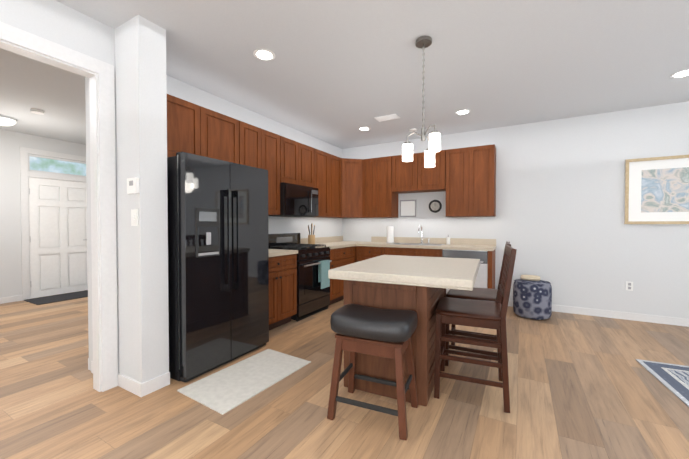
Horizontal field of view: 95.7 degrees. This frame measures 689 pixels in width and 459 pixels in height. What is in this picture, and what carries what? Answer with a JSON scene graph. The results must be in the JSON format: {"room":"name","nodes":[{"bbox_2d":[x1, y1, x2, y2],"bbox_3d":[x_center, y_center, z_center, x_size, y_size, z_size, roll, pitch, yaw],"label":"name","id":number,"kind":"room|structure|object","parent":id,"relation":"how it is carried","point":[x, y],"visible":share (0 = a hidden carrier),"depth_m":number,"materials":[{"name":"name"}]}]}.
{"room":"kitchen","nodes":[
{"label":"kitchen","id":0,"kind":"room"},
{"bbox_2d":[0,129,85,297],"bbox_3d":[-5.874,-0.191,4.188,0.120,2.740,5.040,1,1,30],"label":"wall","id":1,"kind":"structure","parent":0,"point":[11,143],"depth_m":5.02,"materials":[{"name":"paint"}]},
{"bbox_2d":[0,295,21,303],"bbox_3d":[-6.141,1.141,3.601,0.014,0.095,3.480,1,1,30],"label":"baseboard","id":2,"kind":"structure","parent":1,"relation":"attached to","point":[9,299],"depth_m":4.99,"materials":[{"name":"white wood"}]},
{"bbox_2d":[20,147,85,300],"bbox_3d":[-5.062,-0.099,5.603,0.138,2.510,1.100,1,1,30],"label":"door frame","id":3,"kind":"structure","parent":1,"relation":"attached to","point":[25,174],"depth_m":5.15,"materials":[{"name":"white wood"}]},
{"bbox_2d":[28,154,85,176],"bbox_3d":[-5.057,-1.119,5.584,0.050,0.290,0.920,1,1,30],"label":"transom","id":4,"kind":"object","parent":1,"relation":"attached to","point":[45,164],"visible":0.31,"depth_m":5.52,"materials":[{"name":"clear glass"}]},
{"bbox_2d":[29,177,87,297],"bbox_3d":[-5.022,0.139,5.582,0.094,2.020,0.900,1,1,30],"label":"front door","id":5,"kind":"structure","parent":1,"relation":"in","point":[58,232],"depth_m":5.51,"materials":[{"name":"paint"}]},
{"bbox_2d":[0,0,118,372],"bbox_3d":[-3.003,-0.130,0.309,0.100,2.740,4.880,1,1,30],"label":"wall","id":6,"kind":"structure","parent":0,"point":[55,21],"depth_m":2.13,"materials":[{"name":"paint"}]},
{"bbox_2d":[0,21,117,391],"bbox_3d":[-2.440,-0.001,1.305,0.136,2.450,2.565,1,1,30],"label":"door frame","id":7,"kind":"structure","parent":6,"relation":"attached to","point":[99,74],"depth_m":2.32,"materials":[{"name":"white wood"}]},
{"bbox_2d":[115,15,168,382],"bbox_3d":[-1.729,-0.165,2.506,0.710,2.740,0.200,1,1,30],"label":"column","id":8,"kind":"structure","parent":0,"point":[141,155],"depth_m":2.32,"materials":[{"name":"paint"}]},
{"bbox_2d":[118,373,144,396],"bbox_3d":[-1.603,1.161,2.332,0.326,0.095,0.014,1,1,30],"label":"baseboard","id":9,"kind":"structure","parent":8,"relation":"attached to","point":[135,387],"depth_m":2.31,"materials":[{"name":"white wood"}]},
{"bbox_2d":[127,177,139,193],"bbox_3d":[-1.530,-0.316,2.257,0.120,0.110,0.027,1,1,30],"label":"thermostat","id":10,"kind":"object","parent":8,"relation":"attached to","point":[133,186],"visible":1,"depth_m":2.24,"materials":[{"name":"white plastic"}]},
{"bbox_2d":[131,209,137,225],"bbox_3d":[-1.528,-0.086,2.265,0.080,0.120,0.016,1,1,30],"label":"light switch","id":11,"kind":"object","parent":8,"relation":"attached to","point":[134,217],"visible":0.93,"depth_m":2.26,"materials":[{"name":"white plastic"}]},
{"bbox_2d":[85,75,341,370],"bbox_3d":[-1.119,-0.195,4.424,0.120,2.740,4.140,1,1,30],"label":"wall","id":12,"kind":"structure","parent":0,"point":[328,227],"depth_m":3.98,"materials":[{"name":"paint"}]},
{"bbox_2d":[167,94,206,156],"bbox_3d":[-1.670,-0.925,2.969,0.340,0.584,0.544,1,1,30],"label":"upper cabinet","id":13,"kind":"object","parent":12,"relation":"attached to","point":[193,128],"depth_m":2.94,"materials":[{"name":"brown wood"}]},
{"bbox_2d":[207,109,242,164],"bbox_3d":[-1.460,-0.931,3.338,0.340,0.584,0.545,1,1,30],"label":"upper cabinet","id":14,"kind":"object","parent":12,"relation":"attached to","point":[224,133],"depth_m":3.32,"materials":[{"name":"brown wood"}]},
{"bbox_2d":[243,122,266,169],"bbox_3d":[-1.242,-0.707,3.727,0.340,1.044,0.466,1,1,30],"label":"upper cabinet","id":15,"kind":"object","parent":12,"relation":"attached to","point":[254,138],"depth_m":3.69,"materials":[{"name":"brown wood"}]},
{"bbox_2d":[267,131,286,214],"bbox_3d":[-1.071,-0.711,4.028,0.340,1.044,0.467,1,1,30],"label":"upper cabinet","id":16,"kind":"object","parent":12,"relation":"attached to","point":[276,144],"depth_m":4.01,"materials":[{"name":"brown wood"}]},
{"bbox_2d":[287,138,302,185],"bbox_3d":[-0.879,-0.931,4.364,0.340,0.615,0.440,1,1,30],"label":"upper cabinet","id":17,"kind":"object","parent":12,"relation":"attached to","point":[294,149],"depth_m":4.35,"materials":[{"name":"brown wood"}]},
{"bbox_2d":[268,182,318,216],"bbox_3d":[-0.745,-0.403,4.479,0.467,0.436,0.756,1,1,30],"label":"microwave","id":18,"kind":"object","parent":17,"relation":"attached to","point":[298,200],"visible":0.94,"depth_m":4.29,"materials":[{"name":"black"}]},
{"bbox_2d":[303,144,314,187],"bbox_3d":[-0.721,-0.936,4.642,0.340,0.615,0.441,1,1,30],"label":"upper cabinet","id":19,"kind":"object","parent":12,"relation":"attached to","point":[308,152],"depth_m":4.64,"materials":[{"name":"brown wood"}]},
{"bbox_2d":[300,236,342,243],"bbox_3d":[-0.763,0.197,4.911,0.020,0.100,2.945,1,1,30],"label":"backsplash","id":20,"kind":"structure","parent":12,"relation":"attached to","point":[319,240],"depth_m":5.55,"materials":[{"name":"beige stone"}]},
{"bbox_2d":[315,149,330,217],"bbox_3d":[-0.509,-0.727,5.019,0.340,1.044,0.546,1,1,30],"label":"upper cabinet","id":21,"kind":"object","parent":12,"relation":"attached to","point":[322,159],"depth_m":4.99,"materials":[{"name":"brown wood"}]},
{"bbox_2d":[331,154,341,217],"bbox_3d":[-0.316,-0.732,5.361,0.340,1.044,0.479,1,1,30],"label":"upper cabinet","id":22,"kind":"object","parent":12,"relation":"attached to","point":[336,199],"depth_m":5.33,"materials":[{"name":"brown wood"}]},
{"bbox_2d":[0,290,688,458],"bbox_3d":[-0.678,1.273,1.393,11.940,0.100,9.260,1,1,30],"label":"floor","id":23,"kind":"structure","parent":0,"point":[585,386],"depth_m":2.13,"materials":[{"name":"brown wood"}]},
{"bbox_2d":[24,290,87,304],"bbox_3d":[-4.731,1.153,5.435,0.600,0.012,1.080,1,1,30],"label":"door mat","id":24,"kind":"object","parent":23,"relation":"on","point":[57,298],"visible":0.64,"depth_m":5.20,"materials":[{"name":"grey fabric"}]},
{"bbox_2d":[167,152,268,382],"bbox_3d":[-1.332,0.292,2.989,0.873,1.812,0.910,1,1,30],"label":"fridge","id":25,"kind":"object","parent":23,"relation":"on","point":[218,277],"visible":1,"depth_m":2.63,"materials":[{"name":"black metal"}]},
{"bbox_2d":[177,349,310,414],"bbox_3d":[-0.778,1.200,2.574,0.540,0.008,0.920,1,1,33],"label":"kitchen mat","id":26,"kind":"object","parent":23,"relation":"on","point":[225,390],"visible":1,"depth_m":2.48,"materials":[{"name":"beige fabric"}]},
{"bbox_2d":[269,256,296,329],"bbox_3d":[-1.051,0.746,3.802,0.620,0.878,0.720,1,1,30],"label":"base cabinet","id":27,"kind":"object","parent":23,"relation":"on","point":[282,286],"depth_m":3.73,"materials":[{"name":"brown wood"}]},
{"bbox_2d":[269,249,296,255],"bbox_3d":[-1.042,0.285,3.792,0.640,0.040,0.720,1,1,30],"label":"countertop","id":28,"kind":"structure","parent":27,"relation":"on","point":[272,252],"depth_m":3.78,"materials":[{"name":"beige stone"}]},
{"bbox_2d":[268,233,331,321],"bbox_3d":[-0.638,0.618,4.429,0.686,1.115,0.754,1,1,30],"label":"range","id":29,"kind":"object","parent":23,"relation":"on","point":[313,297],"visible":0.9,"depth_m":4.25,"materials":[{"name":"black metal"}]},
{"bbox_2d":[318,260,329,288],"bbox_3d":[-0.285,0.626,4.382,0.048,0.379,0.220,1,1,30],"label":"dish towel","id":30,"kind":"object","parent":29,"relation":"hanging from","point":[323,269],"visible":0.93,"depth_m":4.34,"materials":[{"name":"teal fabric"}]},
{"bbox_2d":[297,248,356,305],"bbox_3d":[-0.287,0.725,5.151,0.620,0.878,0.810,1,1,30],"label":"base cabinet","id":31,"kind":"object","parent":23,"relation":"on","point":[340,257],"depth_m":4.90,"materials":[{"name":"brown wood"}]},
{"bbox_2d":[321,240,365,247],"bbox_3d":[-0.123,0.259,5.413,0.640,0.040,1.444,1,1,30],"label":"countertop","id":32,"kind":"structure","parent":31,"relation":"on","point":[332,243],"depth_m":5.31,"materials":[{"name":"beige stone"}]},
{"bbox_2d":[308,224,314,243],"bbox_3d":[-0.524,0.076,4.952,0.132,0.340,0.124,1,1,30],"label":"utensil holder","id":33,"kind":"object","parent":32,"relation":"on","point":[311,238],"visible":0.9,"depth_m":4.91,"materials":[{"name":"brown wood"}]},
{"bbox_2d":[356,245,387,261],"bbox_3d":[0.607,0.719,5.480,0.585,0.877,0.620,1,1,30],"label":"base cabinet","id":34,"kind":"object","parent":23,"relation":"on","point":[363,252],"depth_m":5.24,"materials":[{"name":"brown wood"}]},
{"bbox_2d":[327,304,417,439],"bbox_3d":[0.198,0.877,2.066,0.530,0.677,0.392,0,1,23],"label":"stool","id":35,"kind":"object","parent":23,"relation":"on","point":[385,333],"visible":1,"depth_m":1.95,"materials":[{"name":"brown wood"}]},
{"bbox_2d":[328,275,472,406],"bbox_3d":[0.583,0.767,2.556,1.011,0.874,1.296,1,1,30],"label":"kitchen island","id":36,"kind":"object","parent":23,"relation":"on","point":[419,285],"depth_m":2.24,"materials":[{"name":"laminate"}]},
{"bbox_2d":[328,255,479,286],"bbox_3d":[0.574,0.305,2.554,1.032,0.050,1.296,1,1,30],"label":"island countertop","id":37,"kind":"structure","parent":36,"relation":"on","point":[438,271],"depth_m":2.18,"materials":[{"name":"beige stone"}]},
{"bbox_2d":[388,249,451,256],"bbox_3d":[1.182,0.725,5.155,0.981,0.877,0.620,1,1,30],"label":"base cabinet","id":38,"kind":"object","parent":23,"relation":"on","point":[403,252],"depth_m":4.83,"materials":[{"name":"brown wood"}]},
{"bbox_2d":[360,241,495,252],"bbox_3d":[1.276,0.265,5.083,2.114,0.041,0.640,1,1,30],"label":"countertop","id":39,"kind":"structure","parent":38,"relation":"on","point":[379,244],"depth_m":4.84,"materials":[{"name":"beige stone"}]},
{"bbox_2d":[386,224,394,242],"bbox_3d":[0.802,0.073,5.466,0.150,0.329,0.150,1,1,30],"label":"paper towel holder","id":40,"kind":"object","parent":39,"relation":"on","point":[390,233],"visible":1,"depth_m":5.42,"materials":[{"name":"paper"}]},
{"bbox_2d":[392,241,423,244],"bbox_3d":[1.202,0.334,5.122,0.800,0.192,0.413,1,1,30],"label":"sink","id":41,"kind":"object","parent":39,"relation":"in","point":[396,242],"depth_m":5.38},
{"bbox_2d":[418,225,431,244],"bbox_3d":[1.328,0.086,5.226,0.154,0.312,0.204,1,1,30],"label":"faucet","id":42,"kind":"object","parent":39,"relation":"on","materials":[{"name":"silver metal"}]},
{"bbox_2d":[446,235,449,243],"bbox_3d":[1.696,0.164,5.099,0.057,0.159,0.060,1,1,30],"label":"soap bottle","id":43,"kind":"object","parent":39,"relation":"on","point":[448,240],"visible":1,"depth_m":5.08,"materials":[{"name":"white plastic"}]},
{"bbox_2d":[442,249,487,293],"bbox_3d":[1.843,0.732,4.704,0.607,0.877,0.598,1,1,30],"label":"dishwasher","id":44,"kind":"object","parent":23,"relation":"on","point":[481,277],"visible":0.35,"depth_m":4.39,"materials":[{"name":"grey metal"}]},
{"bbox_2d":[434,245,516,412],"bbox_3d":[0.973,0.665,2.356,0.517,1.088,0.487,0,1,22],"label":"bar chair","id":45,"kind":"object","parent":23,"relation":"on","point":[475,313],"visible":1,"depth_m":2.20,"materials":[{"name":"brown wood"}]},
{"bbox_2d":[445,241,510,365],"bbox_3d":[1.217,0.657,2.847,0.517,1.088,0.487,0,1,26],"label":"bar chair","id":46,"kind":"object","parent":23,"relation":"on","point":[485,294],"visible":0.25,"depth_m":2.72,"materials":[{"name":"brown wood"}]},
{"bbox_2d":[513,279,551,319],"bbox_3d":[2.542,0.938,4.230,0.450,0.476,0.450,1,1,30],"label":"pouf","id":47,"kind":"object","parent":23,"relation":"on","point":[532,299],"visible":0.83,"depth_m":4.05,"materials":[{"name":"fabric"}]},
{"bbox_2d":[520,275,540,280],"bbox_3d":[2.564,0.665,4.305,0.240,0.060,0.160,1,1,30],"label":"folded cloth","id":48,"kind":"object","parent":47,"relation":"on","point":[531,277],"visible":0.96,"depth_m":4.25,"materials":[{"name":"beige fabric"}]},
{"bbox_2d":[636,359,688,406],"bbox_3d":[3.284,1.220,1.285,2.400,0.009,2.400,0,1,24],"label":"area rug","id":49,"kind":"object","parent":23,"relation":"on","point":[673,379],"visible":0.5,"depth_m":2.56,"materials":[{"name":"blue fabric"}]},
{"bbox_2d":[0,0,688,148],"bbox_3d":[-0.678,-1.567,1.348,11.940,0.100,9.260,1,1,30],"label":"ceiling","id":50,"kind":"structure","parent":0,"point":[337,73],"depth_m":2.90,"materials":[{"name":"paint"}]},
{"bbox_2d":[0,115,16,125],"bbox_3d":[-4.780,-1.534,4.352,0.300,0.160,0.300,1,1,30],"label":"flush-mount light","id":51,"kind":"object","parent":50,"relation":"attached to","point":[7,120],"visible":0.9,"depth_m":4.33,"materials":[{"name":"metal"}]},
{"bbox_2d":[30,108,43,114],"bbox_3d":[-4.016,-1.542,4.079,0.130,0.035,0.130,1,1,30],"label":"smoke detector","id":52,"kind":"object","parent":50,"relation":"attached to","point":[36,111],"visible":1,"depth_m":4.05,"materials":[{"name":"white plastic"}]},
{"bbox_2d":[253,49,274,60],"bbox_3d":[-0.704,-1.533,2.743,0.190,0.006,0.190,1,1,30],"label":"recessed light","id":53,"kind":"object","parent":50,"relation":"in","point":[265,54],"visible":1,"depth_m":2.73,"materials":[{"name":"white"}]},
{"bbox_2d":[358,127,370,130],"bbox_3d":[0.310,-1.566,4.857,0.190,0.006,0.190,1,1,30],"label":"recessed light","id":54,"kind":"object","parent":50,"relation":"in","point":[364,128],"visible":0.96,"depth_m":4.84,"materials":[{"name":"white"}]},
{"bbox_2d":[374,114,400,121],"bbox_3d":[0.598,-1.555,4.350,0.320,0.013,0.180,1,1,30],"label":"ceiling vent","id":55,"kind":"object","parent":50,"relation":"in","point":[387,117],"visible":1,"depth_m":4.32,"materials":[{"name":"white metal"}]},
{"bbox_2d":[402,36,440,167],"bbox_3d":[0.653,-1.032,2.568,0.310,1.002,0.272,1,1,30],"label":"pendant light","id":56,"kind":"object","parent":50,"relation":"hanging from","point":[434,138],"visible":1,"depth_m":2.53,"materials":[{"name":"white glass"}]},
{"bbox_2d":[455,109,469,114],"bbox_3d":[1.567,-1.555,4.133,0.190,0.006,0.190,1,1,30],"label":"recessed light","id":57,"kind":"object","parent":50,"relation":"in","point":[462,112],"visible":1,"depth_m":4.12,"materials":[{"name":"white"}]},
{"bbox_2d":[670,69,688,77],"bbox_3d":[3.348,-1.538,3.078,0.190,0.006,0.190,1,1,30],"label":"recessed light","id":58,"kind":"object","parent":50,"relation":"in","point":[682,73],"visible":1,"depth_m":3.09,"materials":[{"name":"white"}]},
{"bbox_2d":[342,101,688,318],"bbox_3d":[3.324,-0.194,4.355,7.920,2.740,0.120,1,1,30],"label":"wall","id":59,"kind":"structure","parent":0,"point":[564,230],"depth_m":4.34,"materials":[{"name":"paint"}]},
{"bbox_2d":[400,200,415,216],"bbox_3d":[1.122,-0.372,5.516,0.300,0.300,0.020,1,1,30],"label":"framed picture","id":60,"kind":"object","parent":59,"relation":"attached to","point":[407,208],"visible":1,"depth_m":5.51,"materials":[{"name":"white"}]},
{"bbox_2d":[339,144,495,217],"bbox_3d":[0.999,-0.731,5.240,2.747,1.045,0.611,1,1,30],"label":"upper cabinet","id":61,"kind":"object","parent":59,"relation":"attached to","point":[464,179],"visible":0.98,"depth_m":5.07,"materials":[{"name":"brown wood"}]},
{"bbox_2d":[372,237,495,244],"bbox_3d":[1.428,0.190,5.351,2.114,0.099,0.020,1,1,30],"label":"backsplash","id":62,"kind":"structure","parent":59,"relation":"attached to","point":[435,241],"depth_m":5.14,"materials":[{"name":"beige stone"}]},
{"bbox_2d":[429,200,441,212],"bbox_3d":[1.534,-0.394,5.281,0.220,0.220,0.022,1,1,30],"label":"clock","id":63,"kind":"object","parent":59,"relation":"attached to","point":[435,206],"visible":1,"depth_m":5.27,"materials":[{"name":"metal"}]},
{"bbox_2d":[508,300,688,326],"bbox_3d":[4.483,1.140,3.642,4.860,0.095,0.014,1,1,30],"label":"baseboard","id":64,"kind":"structure","parent":59,"relation":"attached to","point":[557,308],"depth_m":4.11,"materials":[{"name":"white wood"}]},
{"bbox_2d":[626,281,632,290],"bbox_3d":[3.717,0.738,4.069,0.070,0.115,0.009,1,1,30],"label":"outlet","id":65,"kind":"object","parent":59,"relation":"attached to","point":[629,286],"visible":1,"depth_m":4.07,"materials":[{"name":"white plastic"}]},
{"bbox_2d":[624,155,688,223],"bbox_3d":[4.156,-0.485,3.789,1.140,0.840,0.030,1,1,30],"label":"artwork","id":66,"kind":"object","parent":59,"relation":"attached to","point":[656,190],"visible":0.98,"depth_m":3.92,"materials":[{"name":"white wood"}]}
]}

